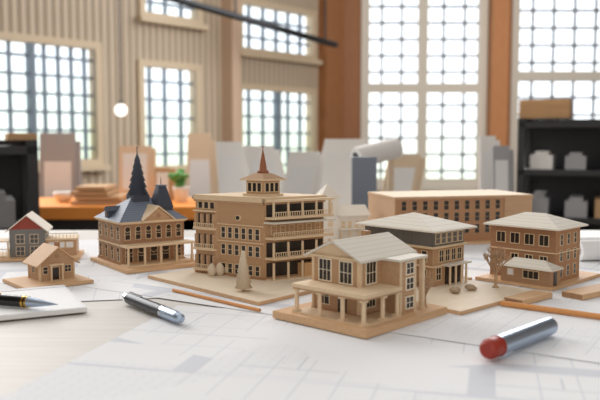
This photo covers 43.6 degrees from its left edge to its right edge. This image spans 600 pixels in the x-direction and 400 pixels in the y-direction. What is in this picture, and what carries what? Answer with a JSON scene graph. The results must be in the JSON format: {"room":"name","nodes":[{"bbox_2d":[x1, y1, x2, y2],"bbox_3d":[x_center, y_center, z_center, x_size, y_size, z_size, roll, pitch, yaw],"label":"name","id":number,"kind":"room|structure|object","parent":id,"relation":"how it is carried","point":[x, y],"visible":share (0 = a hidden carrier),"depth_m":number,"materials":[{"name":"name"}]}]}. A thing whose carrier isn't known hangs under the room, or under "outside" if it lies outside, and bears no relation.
{"room":"architecture studio","nodes":[
{"label":"architecture studio","id":0,"kind":"room"},
{"bbox_2d":[0,0,317,196],"bbox_3d":[-2.840,-1.788,5.418,0.220,4.600,9.500,4,6,42],"label":"wall","id":1,"kind":"structure","parent":0,"point":[86,20],"depth_m":6.75,"materials":[{"name":"beige wood"}]},
{"bbox_2d":[0,31,110,172],"bbox_3d":[-2.215,-0.774,6.063,0.222,1.106,1.435,4,6,42],"label":"window","id":2,"kind":"structure","parent":1,"relation":"in","point":[48,84],"depth_m":6.28,"materials":[{"name":"beige"}]},
{"bbox_2d":[137,59,201,173],"bbox_3d":[-1.249,-0.767,7.140,0.222,1.078,0.798,4,6,42],"label":"window","id":3,"kind":"structure","parent":1,"relation":"in","point":[169,93],"depth_m":7.19,"materials":[{"name":"beige"}]},
{"bbox_2d":[138,0,209,30],"bbox_3d":[-1.231,-1.943,7.066,0.222,0.612,0.804,4,6,42],"label":"window","id":4,"kind":"structure","parent":1,"relation":"in","point":[163,12],"depth_m":7.07,"materials":[{"name":"beige"}]},
{"bbox_2d":[241,83,316,173],"bbox_3d":[-0.255,-0.709,8.251,0.222,1.076,1.296,4,6,42],"label":"window","id":5,"kind":"structure","parent":1,"relation":"in","point":[284,118],"depth_m":8.26,"materials":[{"name":"beige"}]},
{"bbox_2d":[240,0,322,64],"bbox_3d":[-0.253,-1.819,8.165,0.222,0.606,1.284,4,6,42],"label":"window","id":6,"kind":"structure","parent":1,"relation":"in","point":[255,41],"depth_m":8.19,"materials":[{"name":"beige"}]},
{"bbox_2d":[221,0,240,141],"bbox_3d":[-0.688,-1.954,7.503,0.179,4.600,0.150,4,6,42],"label":"post","id":7,"kind":"object","parent":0,"point":[230,28],"visible":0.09,"depth_m":7.52,"materials":[{"name":"beige wood"}]},
{"bbox_2d":[166,0,337,47],"bbox_3d":[-0.816,-2.820,6.313,2.439,2.685,3.005,0,5,0],"label":"pipe","id":8,"kind":"object","parent":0,"point":[234,15],"depth_m":6.88,"materials":[{"name":"black metal"}]},
{"bbox_2d":[318,0,343,155],"bbox_3d":[0.359,-2.051,8.706,0.119,4.600,0.315,4,6,42],"label":"column","id":9,"kind":"structure","parent":0,"point":[330,74],"depth_m":8.68,"materials":[{"name":"brown wood"}]},
{"bbox_2d":[343,0,511,191],"bbox_3d":[3.920,-2.072,8.973,7.000,4.600,0.220,0,5,0],"label":"wall","id":10,"kind":"structure","parent":0,"point":[352,8],"depth_m":8.91,"materials":[{"name":"brown wood"}]},
{"bbox_2d":[360,0,488,190],"bbox_3d":[1.471,-1.640,8.919,1.554,3.053,0.222,0,5,0],"label":"window","id":11,"kind":"structure","parent":10,"relation":"in","point":[424,63],"depth_m":8.96,"materials":[{"name":"beige"}]},
{"bbox_2d":[509,0,599,191],"bbox_3d":[3.448,-1.549,8.926,1.947,3.234,0.222,0,5,0],"label":"window","id":12,"kind":"structure","parent":10,"relation":"in","point":[555,45],"depth_m":8.95,"materials":[{"name":"beige"}]},
{"bbox_2d":[487,0,509,145],"bbox_3d":[2.328,-2.055,8.754,0.231,4.600,0.219,0,5,0],"label":"column","id":13,"kind":"structure","parent":0,"point":[499,10],"depth_m":8.72,"materials":[{"name":"brown wood"}]},
{"bbox_3d":[0.250,-3.987,3.443,15.500,0.100,13.500,0,5,0],"label":"ceiling","id":14,"kind":"structure","parent":0,"visible":0},
{"bbox_2d":[115,0,126,115],"bbox_3d":[-1.233,-2.315,5.031,0.095,3.487,0.100,0,5,0],"label":"pendant lamp","id":15,"kind":"object","parent":14,"relation":"hanging from","point":[120,109],"visible":1,"depth_m":5.13,"materials":[{"name":"frosted white glass"}]},
{"bbox_3d":[0.250,0.678,3.816,15.500,0.060,13.500,0,5,0],"label":"floor","id":16,"kind":"structure","parent":0,"visible":0},
{"bbox_2d":[0,133,39,229],"bbox_3d":[-1.153,0.254,2.634,0.438,0.973,0.340,-2,5,-24],"label":"shelving","id":17,"kind":"object","parent":16,"relation":"on","point":[19,170],"visible":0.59,"depth_m":2.55,"materials":[{"name":"black wood"}]},
{"bbox_2d":[39,197,195,229],"bbox_3d":[-0.938,0.348,3.288,1.089,0.682,0.500,0,5,0],"label":"desk","id":18,"kind":"object","parent":16,"relation":"on","point":[61,215],"visible":0.2,"depth_m":3.06,"materials":[{"name":"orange orange-brown wood"}]},
{"bbox_2d":[40,133,81,196],"bbox_3d":[-1.166,0.168,3.648,0.202,0.983,0.105,0,5,0],"label":"board","id":19,"kind":"object","parent":18,"relation":"on","point":[60,153],"visible":0.27,"depth_m":3.64,"materials":[{"name":"grey"}]},
{"bbox_2d":[53,191,72,201],"bbox_3d":[-1.027,-0.014,3.259,0.089,0.044,0.089,0,5,0],"label":"bowl","id":20,"kind":"object","parent":18,"relation":"on","point":[61,196],"visible":0.86,"depth_m":3.23,"materials":[{"name":"white"}]},
{"bbox_2d":[70,184,126,204],"bbox_3d":[-0.839,-0.024,3.188,0.214,0.076,0.200,0,5,0],"label":"stack","id":21,"kind":"object","parent":18,"relation":"on","point":[88,194],"visible":0.89,"depth_m":3.09,"materials":[{"name":"brown wood"}]},
{"bbox_2d":[119,146,155,197],"bbox_3d":[-0.743,-0.126,3.416,0.165,0.241,0.070,0,5,0],"label":"board","id":22,"kind":"object","parent":18,"relation":"on","point":[127,154],"visible":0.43,"depth_m":3.42,"materials":[{"name":"beige"}]},
{"bbox_2d":[154,168,175,199],"bbox_3d":[-0.604,-0.071,3.347,0.091,0.144,0.065,0,5,0],"label":"board","id":23,"kind":"object","parent":18,"relation":"on","point":[158,172],"visible":0.46,"depth_m":3.35,"materials":[{"name":"brown cardboard"}]},
{"bbox_2d":[167,168,188,202],"bbox_3d":[-0.519,-0.062,3.218,0.094,0.146,0.101,0,5,0],"label":"potted plant","id":24,"kind":"object","parent":18,"relation":"on","point":[180,191],"visible":1,"depth_m":3.20,"materials":[{"name":"green plant"}]},
{"bbox_2d":[186,133,217,196],"bbox_3d":[-0.511,0.146,3.902,0.235,0.986,0.115,0,5,0],"label":"board","id":25,"kind":"object","parent":16,"relation":"on","point":[201,169],"visible":0.27,"depth_m":3.90,"materials":[{"name":"beige cardboard"}]},
{"bbox_2d":[0,230,599,395],"bbox_3d":[0.050,0.496,1.013,2.400,0.750,1.380,0,5,0],"label":"table","id":26,"kind":"object","parent":16,"relation":"on","point":[31,349],"visible":0.02,"depth_m":0.78,"materials":[{"name":"grey light wood"}]},
{"bbox_2d":[0,285,86,320],"bbox_3d":[-0.373,0.125,0.883,0.210,0.007,0.148,-2,5,-27],"label":"notepad","id":27,"kind":"object","parent":26,"relation":"on","point":[68,303],"visible":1,"depth_m":0.87,"materials":[{"name":"beige paper"}]},
{"bbox_2d":[0,293,57,307],"bbox_3d":[-0.330,0.115,0.863,0.123,0.015,0.014,2,5,19],"label":"pen","id":28,"kind":"object","parent":27,"relation":"on","point":[22,301],"visible":1,"depth_m":0.85,"materials":[{"name":"black"}]},
{"bbox_2d":[0,237,195,300],"bbox_3d":[-0.260,0.101,1.232,0.840,0.001,0.590,-1,5,-12],"label":"sheet","id":29,"kind":"object","parent":26,"relation":"on","point":[87,268],"visible":0.14,"depth_m":1.13,"materials":[{"name":"white paper"}]},
{"bbox_2d":[0,211,83,261],"bbox_3d":[-0.447,0.059,1.271,0.148,0.075,0.086,-1,5,-12],"label":"house","id":30,"kind":"object","parent":29,"relation":"on","point":[26,235],"visible":0.84,"depth_m":1.25,"materials":[{"name":"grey wood"}]},
{"bbox_2d":[3,241,93,288],"bbox_3d":[-0.351,0.088,1.044,0.095,0.053,0.088,-4,6,-40],"label":"cottage","id":31,"kind":"object","parent":29,"relation":"on","point":[48,265],"visible":0.99,"depth_m":1.04,"materials":[{"name":"brown wood"}]},
{"bbox_2d":[90,147,194,273],"bbox_3d":[-0.250,0.008,1.204,0.126,0.187,0.156,-3,6,-35],"label":"mansion","id":32,"kind":"object","parent":29,"relation":"on","point":[141,233],"visible":1,"depth_m":1.19,"materials":[{"name":"brown wood"}]},
{"bbox_2d":[122,292,184,322],"bbox_3d":[-0.171,0.122,0.861,0.014,0.015,0.146,-3,6,-37],"label":"ballpoint pen","id":33,"kind":"object","parent":26,"relation":"on","point":[131,298],"visible":1,"depth_m":0.85,"materials":[{"name":"silver metal"}]},
{"bbox_2d":[0,305,599,399],"bbox_3d":[0.129,0.154,0.578,0.700,0.001,0.500,1,5,14],"label":"sheet","id":34,"kind":"object","parent":26,"relation":"on","point":[215,353],"visible":0.86,"depth_m":0.66,"materials":[{"name":"white paper"}]},
{"bbox_2d":[479,317,557,358],"bbox_3d":[0.211,0.131,0.717,0.020,0.020,0.127,4,6,44],"label":"marker","id":35,"kind":"object","parent":34,"relation":"on","point":[495,346],"visible":1,"depth_m":0.70,"materials":[{"name":"red"}]},
{"bbox_2d":[82,244,599,362],"bbox_3d":[0.220,0.104,1.192,0.700,0.001,0.840,3,5,32],"label":"sheet","id":36,"kind":"object","parent":26,"relation":"on","point":[576,338],"visible":0.18,"depth_m":0.85,"materials":[{"name":"white paper"}]},
{"bbox_2d":[172,289,260,311],"bbox_3d":[-0.106,0.123,0.925,0.168,0.004,0.004,4,6,44],"label":"wooden dowel","id":37,"kind":"object","parent":36,"relation":"on","point":[173,290],"visible":1,"depth_m":0.92,"materials":[{"name":"brown wood"}]},
{"bbox_2d":[148,146,335,305],"bbox_3d":[-0.059,0.019,1.051,0.206,0.190,0.247,-4,6,-43],"label":"building","id":38,"kind":"object","parent":36,"relation":"on","point":[274,229],"visible":0.95,"depth_m":1.05,"materials":[{"name":"beige wood"}]},
{"bbox_2d":[208,263,217,276],"bbox_3d":[-0.123,0.099,1.066,0.016,0.019,0.015,0,5,0],"label":"shrub","id":39,"kind":"object","parent":38,"relation":"in","point":[211,269],"visible":1,"depth_m":1.06,"materials":[{"name":"beige wood"}]},
{"bbox_2d":[216,262,226,276],"bbox_3d":[-0.112,0.098,1.070,0.017,0.020,0.016,0,5,0],"label":"shrub","id":40,"kind":"object","parent":38,"relation":"in","point":[219,268],"visible":1,"depth_m":1.06,"materials":[{"name":"beige wood"}]},
{"bbox_2d":[235,251,251,290],"bbox_3d":[-0.073,0.091,0.962,0.023,0.052,0.023,0,5,0],"label":"tree","id":41,"kind":"object","parent":38,"relation":"on","point":[243,281],"visible":1,"depth_m":0.96,"materials":[{"name":"beige wood"}]},
{"bbox_2d":[316,184,370,243],"bbox_3d":[0.080,0.023,1.482,0.112,0.114,0.082,-1,5,-18],"label":"chapel","id":42,"kind":"object","parent":36,"relation":"on","point":[343,227],"visible":0.62,"depth_m":1.46,"materials":[{"name":"brown wood"}]},
{"bbox_2d":[273,230,446,338],"bbox_3d":[0.069,0.084,0.844,0.132,0.093,0.150,4,6,43],"label":"house","id":43,"kind":"object","parent":36,"relation":"on","point":[363,286],"visible":1,"depth_m":0.82,"materials":[{"name":"brown wood"}]},
{"bbox_2d":[416,270,436,306],"bbox_3d":[0.143,0.101,0.855,0.026,0.042,0.025,0,5,0],"label":"trees","id":44,"kind":"object","parent":43,"relation":"in","point":[428,278],"visible":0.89,"depth_m":0.85,"materials":[{"name":"brown wood"}]},
{"bbox_2d":[354,212,530,314],"bbox_3d":[0.170,0.070,0.997,0.188,0.097,0.238,-4,6,-43],"label":"model","id":45,"kind":"object","parent":36,"relation":"on","point":[442,240],"visible":0.62,"depth_m":1.00},
{"bbox_2d":[449,286,460,292],"bbox_3d":[0.197,0.114,0.951,0.015,0.008,0.017,4,6,44],"label":"rock","id":46,"kind":"object","parent":45,"relation":"on","point":[454,289],"visible":1,"depth_m":0.95,"materials":[{"name":"stone"}]},
{"bbox_2d":[465,284,476,289],"bbox_3d":[0.221,0.113,0.969,0.016,0.008,0.014,3,5,31],"label":"rock","id":47,"kind":"object","parent":45,"relation":"on","point":[468,286],"visible":1,"depth_m":0.96,"materials":[{"name":"stone"}]},
{"bbox_2d":[483,246,512,287],"bbox_3d":[0.258,0.087,0.984,0.037,0.056,0.033,-4,6,-43],"label":"tree","id":48,"kind":"object","parent":45,"relation":"on","point":[494,256],"visible":1,"depth_m":0.98,"materials":[{"name":"brown wood"}]},
{"bbox_2d":[368,189,533,244],"bbox_3d":[0.300,0.032,1.511,0.309,0.092,0.182,-1,5,-14],"label":"building","id":49,"kind":"structure","parent":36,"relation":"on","point":[472,207],"depth_m":1.45,"materials":[{"name":"brown wood"}]},
{"bbox_2d":[504,290,552,303],"bbox_3d":[0.283,0.121,0.929,0.069,0.007,0.026,-4,6,-42],"label":"wood block","id":50,"kind":"object","parent":36,"relation":"on","point":[532,296],"visible":0.93,"depth_m":0.92,"materials":[{"name":"beige wood"}]},
{"bbox_2d":[475,212,599,290],"bbox_3d":[0.341,0.065,1.075,0.120,0.095,0.153,5,6,45],"label":"house","id":51,"kind":"object","parent":36,"relation":"on","point":[544,248],"visible":0.98,"depth_m":1.03,"materials":[{"name":"brown wood"}]},
{"bbox_2d":[500,300,599,318],"bbox_3d":[0.303,0.127,0.851,0.156,0.007,0.007,3,6,37],"label":"pencil","id":52,"kind":"object","parent":36,"relation":"on","point":[502,303],"visible":1,"depth_m":0.86,"materials":[{"name":"brown wood"}]},
{"bbox_2d":[562,284,599,299],"bbox_3d":[0.383,0.117,0.971,0.106,0.007,0.030,-3,6,-37],"label":"wood block","id":53,"kind":"object","parent":36,"relation":"on","point":[592,291],"visible":1,"depth_m":0.95,"materials":[{"name":"beige wood"}]},
{"bbox_2d":[579,237,599,260],"bbox_3d":[0.667,0.079,1.279,0.431,0.034,0.069,-1,5,-8],"label":"paper towel roll","id":54,"kind":"object","parent":36,"relation":"on","point":[590,246],"visible":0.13,"depth_m":1.22,"materials":[{"name":"white paper"}]},
{"bbox_2d":[516,99,599,229],"bbox_3d":[1.521,0.074,3.776,0.808,1.149,0.340,2,5,22],"label":"shelving","id":55,"kind":"object","parent":16,"relation":"on","point":[558,154],"visible":0.57,"depth_m":3.87,"materials":[{"name":"grey metal"}]},
{"bbox_3d":[1.154,0.458,2.745,2.892,0.550,0.800,0,5,0],"label":"workbench","id":56,"kind":"object","parent":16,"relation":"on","visible":0},
{"bbox_2d":[215,142,248,192],"bbox_3d":[-0.261,-0.034,2.978,0.153,0.392,0.103,0,5,0],"label":"board","id":57,"kind":"object","parent":56,"relation":"on","point":[232,166],"visible":0.43,"depth_m":2.98,"materials":[{"name":"white"}]},
{"bbox_2d":[244,146,284,192],"bbox_3d":[-0.102,-0.016,2.836,0.223,0.378,0.116,0,5,0],"label":"board","id":58,"kind":"object","parent":56,"relation":"on","point":[274,164],"visible":0.25,"depth_m":2.85,"materials":[{"name":"white"}]},
{"bbox_2d":[282,152,325,193],"bbox_3d":[-0.002,0.008,2.663,0.202,0.358,0.088,-4,6,-38],"label":"board","id":59,"kind":"object","parent":56,"relation":"on","point":[304,170],"visible":0.27,"depth_m":2.66,"materials":[{"name":"white cardboard"}]},
{"bbox_2d":[320,139,369,204],"bbox_3d":[0.144,-0.042,3.004,0.282,0.404,0.096,0,5,0],"label":"board","id":60,"kind":"object","parent":56,"relation":"on","point":[338,164],"visible":0.34,"depth_m":3.01,"materials":[{"name":"white cardboard"}]},
{"bbox_2d":[351,157,376,208],"bbox_3d":[0.201,0.038,2.361,0.078,0.347,0.120,0,5,0],"label":"board","id":61,"kind":"object","parent":56,"relation":"on","point":[364,169],"visible":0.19,"depth_m":2.34,"materials":[{"name":"blue"}]},
{"bbox_2d":[350,138,402,190],"bbox_3d":[0.261,-0.009,2.567,0.203,0.407,0.143,0,5,0],"label":"paper roll","id":62,"kind":"object","parent":56,"relation":"on","point":[388,150],"visible":0.45,"depth_m":2.54,"materials":[{"name":"white paper"}]},
{"bbox_2d":[382,155,425,190],"bbox_3d":[0.369,0.005,2.783,0.221,0.346,0.096,-3,6,-36],"label":"board","id":63,"kind":"object","parent":56,"relation":"on","point":[408,169],"visible":0.16,"depth_m":2.79,"materials":[{"name":"beige cardboard"}]},
{"bbox_2d":[479,136,499,189],"bbox_3d":[0.755,-0.045,2.970,0.083,0.416,0.089,0,5,0],"label":"board","id":64,"kind":"object","parent":56,"relation":"on","point":[486,143],"visible":0.34,"depth_m":2.97,"materials":[{"name":"white cardboard"}]},
{"bbox_2d":[492,146,513,191],"bbox_3d":[0.758,-0.011,2.779,0.082,0.378,0.101,0,5,0],"label":"board","id":65,"kind":"object","parent":56,"relation":"on","point":[502,156],"visible":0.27,"depth_m":2.79,"materials":[{"name":"grey"}]}
]}

